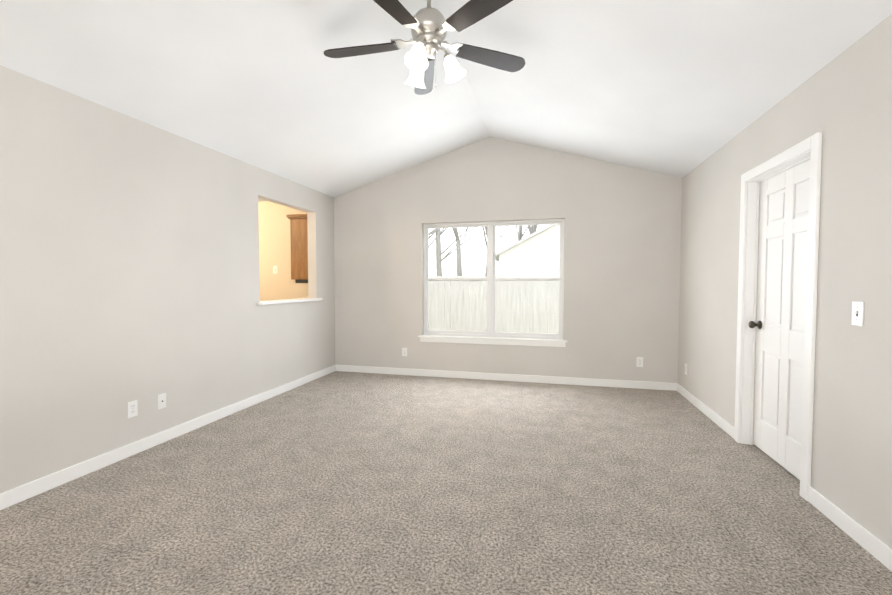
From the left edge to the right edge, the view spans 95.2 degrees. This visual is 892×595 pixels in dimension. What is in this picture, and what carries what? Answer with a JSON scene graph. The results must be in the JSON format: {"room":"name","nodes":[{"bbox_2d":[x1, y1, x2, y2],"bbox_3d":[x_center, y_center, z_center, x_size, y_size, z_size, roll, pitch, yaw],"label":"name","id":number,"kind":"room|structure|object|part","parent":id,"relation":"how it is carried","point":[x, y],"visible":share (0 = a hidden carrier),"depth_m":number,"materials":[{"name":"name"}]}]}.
{"room":"empty living room","nodes":[
{"label":"empty living room","id":0,"kind":"room"},
{"bbox_2d":[0,65,334,492],"bbox_3d":[-2.125,-0.116,4.027,0.120,2.492,3.817,1,2,14],"label":"wall","id":1,"kind":"structure","parent":0,"point":[129,258],"depth_m":2.96,"materials":[{"name":"paint"}]},
{"bbox_2d":[127,400,137,417],"bbox_3d":[-2.320,0.826,3.019,0.007,0.117,0.072,1,2,14],"label":"electrical outlet","id":2,"kind":"object","parent":1,"relation":"attached to","point":[132,408],"visible":1,"depth_m":3.02,"materials":[{"name":"white plastic"}]},
{"bbox_2d":[157,393,165,409],"bbox_3d":[-2.261,0.826,3.248,0.011,0.117,0.072,1,2,14],"label":"electrical outlet","id":3,"kind":"object","parent":1,"relation":"attached to","point":[161,401],"visible":1,"depth_m":3.24,"materials":[{"name":"white plastic"}]},
{"bbox_2d":[0,365,335,509],"bbox_3d":[-2.062,1.084,4.048,0.013,0.092,3.750,1,2,14],"label":"baseboard","id":4,"kind":"structure","parent":1,"relation":"attached to","point":[8,498],"depth_m":3.01,"materials":[{"name":"white wood"}]},
{"bbox_2d":[257,298,322,304],"bbox_3d":[-1.894,0.042,4.895,0.210,0.030,1.187,1,2,14],"label":"sill","id":5,"kind":"structure","parent":1,"relation":"attached to","point":[267,302],"depth_m":4.73,"materials":[{"name":"white wood"}]},
{"bbox_2d":[258,199,308,300],"bbox_3d":[-4.231,-0.137,4.616,4.252,2.492,3.697,1,2,14],"label":"wall","id":6,"kind":"structure","parent":0,"point":[274,238],"depth_m":6.07,"materials":[{"name":"beige paint"}]},
{"bbox_2d":[273,266,277,273],"bbox_3d":[-2.549,-0.415,6.078,0.072,0.117,0.016,1,2,14],"label":"light switch","id":7,"kind":"object","parent":6,"relation":"attached to","point":[275,270],"visible":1,"depth_m":6.08,"materials":[{"name":"white plastic"}]},
{"bbox_2d":[286,214,307,282],"bbox_3d":[-1.954,-0.670,5.729,0.374,0.935,0.383,1,2,14],"label":"upper cabinet","id":8,"kind":"object","parent":6,"relation":"attached to","point":[299,247],"visible":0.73,"depth_m":5.59,"materials":[{"name":"brown wood"}]},
{"bbox_2d":[0,371,891,594],"bbox_3d":[-0.392,1.272,1.541,4.716,0.100,8.209,1,2,14],"label":"floor","id":9,"kind":"structure","parent":0,"point":[344,483],"depth_m":2.31,"materials":[{"name":"carpet"}]},
{"bbox_2d":[0,0,891,196],"bbox_3d":[-0.407,-1.658,1.376,5.076,0.784,8.329,1,2,14],"label":"ceiling","id":10,"kind":"structure","parent":0,"point":[680,88],"depth_m":2.87,"materials":[{"name":"paint"}]},
{"bbox_2d":[324,0,524,94],"bbox_3d":[-0.161,-1.639,2.577,1.322,0.661,1.366,1,2,14],"label":"fan","id":11,"kind":"object","parent":10,"relation":"hanging from","point":[429,26],"visible":1,"depth_m":2.54,"materials":[{"name":"black wood"}]},
{"bbox_2d":[334,137,681,382],"bbox_3d":[0.587,-0.557,5.381,4.716,3.276,0.160,1,2,14],"label":"wall","id":12,"kind":"structure","parent":0,"point":[622,243],"depth_m":5.16,"materials":[{"name":"paint"}]},
{"bbox_2d":[402,348,406,355],"bbox_3d":[-0.573,0.752,5.633,0.072,0.117,0.007,1,2,14],"label":"electrical outlet","id":13,"kind":"object","parent":12,"relation":"attached to","point":[404,351],"visible":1,"depth_m":5.63,"materials":[{"name":"white plastic"}]},
{"bbox_2d":[418,335,566,346],"bbox_3d":[0.579,0.570,5.359,1.948,0.085,0.115,1,2,14],"label":"window sill","id":14,"kind":"structure","parent":12,"relation":"attached to","point":[499,341],"depth_m":5.31,"materials":[{"name":"white wood"}]},
{"bbox_2d":[424,219,564,338],"bbox_3d":[0.602,-0.238,5.423,1.858,1.525,0.084,1,2,14],"label":"window","id":15,"kind":"structure","parent":12,"relation":"in","point":[491,279],"depth_m":5.39,"materials":[{"name":"white plastic"}]},
{"bbox_2d":[428,281,558,332],"bbox_3d":[0.610,0.127,5.466,1.778,0.732,0.002,1,2,14],"label":"screen","id":16,"kind":"object","parent":15,"relation":"attached to","point":[495,306],"depth_m":5.45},
{"bbox_2d":[336,365,675,390],"bbox_3d":[0.566,1.037,5.354,4.476,0.092,0.016,1,2,14],"label":"baseboard","id":17,"kind":"structure","parent":12,"relation":"attached to","point":[346,368],"depth_m":5.27,"materials":[{"name":"white wood"}]},
{"bbox_2d":[636,357,642,366],"bbox_3d":[2.332,0.777,4.904,0.072,0.117,0.007,1,2,14],"label":"electrical outlet","id":18,"kind":"object","parent":12,"relation":"attached to","point":[639,363],"visible":1,"depth_m":4.90,"materials":[{"name":"white plastic"}]},
{"bbox_2d":[678,14,891,548],"bbox_3d":[1.817,0.000,0.858,0.120,2.492,8.049,1,2,14],"label":"wall","id":19,"kind":"structure","parent":0,"point":[842,102],"depth_m":2.18,"materials":[{"name":"paint"}]},
{"bbox_2d":[676,383,733,438],"bbox_3d":[2.539,1.084,4.044,0.013,0.092,1.520,1,2,14],"label":"baseboard","id":20,"kind":"structure","parent":19,"relation":"attached to","point":[722,423],"depth_m":3.88,"materials":[{"name":"white wood"}]},
{"bbox_2d":[734,132,821,500],"bbox_3d":[2.291,0.110,2.791,0.140,2.130,0.960,1,2,14],"label":"door frame","id":21,"kind":"structure","parent":19,"relation":"attached to","point":[813,143],"depth_m":3.03,"materials":[{"name":"white wood"}]},
{"bbox_2d":[748,159,809,479],"bbox_3d":[2.302,0.143,2.790,0.114,2.040,0.804,1,2,14],"label":"door","id":22,"kind":"structure","parent":19,"relation":"in","point":[779,324],"depth_m":2.83,"materials":[{"name":"white wood"}]},
{"bbox_3d":[2.364,0.208,3.122,0.073,0.066,0.066,1,2,14],"label":"knob","id":23,"kind":"part","parent":22,"relation":"part of","materials":[{"name":"brown metal"}]},
{"bbox_2d":[808,486,891,571],"bbox_3d":[1.447,1.243,-0.304,0.013,0.092,5.530,1,2,14],"label":"baseboard","id":24,"kind":"structure","parent":19,"relation":"attached to","point":[871,544],"depth_m":2.03,"materials":[{"name":"white wood"}]},
{"bbox_2d":[852,302,863,325],"bbox_3d":[2.038,0.080,2.024,0.016,0.117,0.072,1,2,14],"label":"light switch","id":25,"kind":"object","parent":19,"relation":"attached to","point":[857,313],"visible":1,"depth_m":2.02,"materials":[{"name":"white plastic"}]},
{"label":"outside","id":26,"kind":"structure","parent":0,"visible":0},
{"bbox_2d":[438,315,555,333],"bbox_3d":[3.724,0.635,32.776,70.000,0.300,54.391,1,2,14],"label":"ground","id":27,"kind":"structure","parent":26,"point":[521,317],"depth_m":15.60,"materials":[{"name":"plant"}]},
{"bbox_2d":[429,225,537,275],"bbox_3d":[3.005,-11.101,26.643,27.855,23.634,28.410,1,2,14],"label":"trees","id":28,"kind":"object","parent":27,"relation":"on","point":[532,228],"depth_m":20.89,"materials":[{"name":"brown plant"}]},
{"bbox_2d":[428,275,558,338],"bbox_3d":[0.940,0.421,9.172,28.168,1.845,0.110,1,2,14],"label":"fence","id":29,"kind":"object","parent":27,"relation":"on","point":[505,299],"depth_m":9.05,"materials":[{"name":"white wood"}]},
{"bbox_2d":[496,224,559,311],"bbox_3d":[8.834,-2.154,25.919,10.440,5.772,11.700,1,2,14],"label":"house","id":30,"kind":"structure","parent":27,"relation":"on","point":[533,264],"depth_m":21.28,"materials":[{"name":"white"}]}
]}

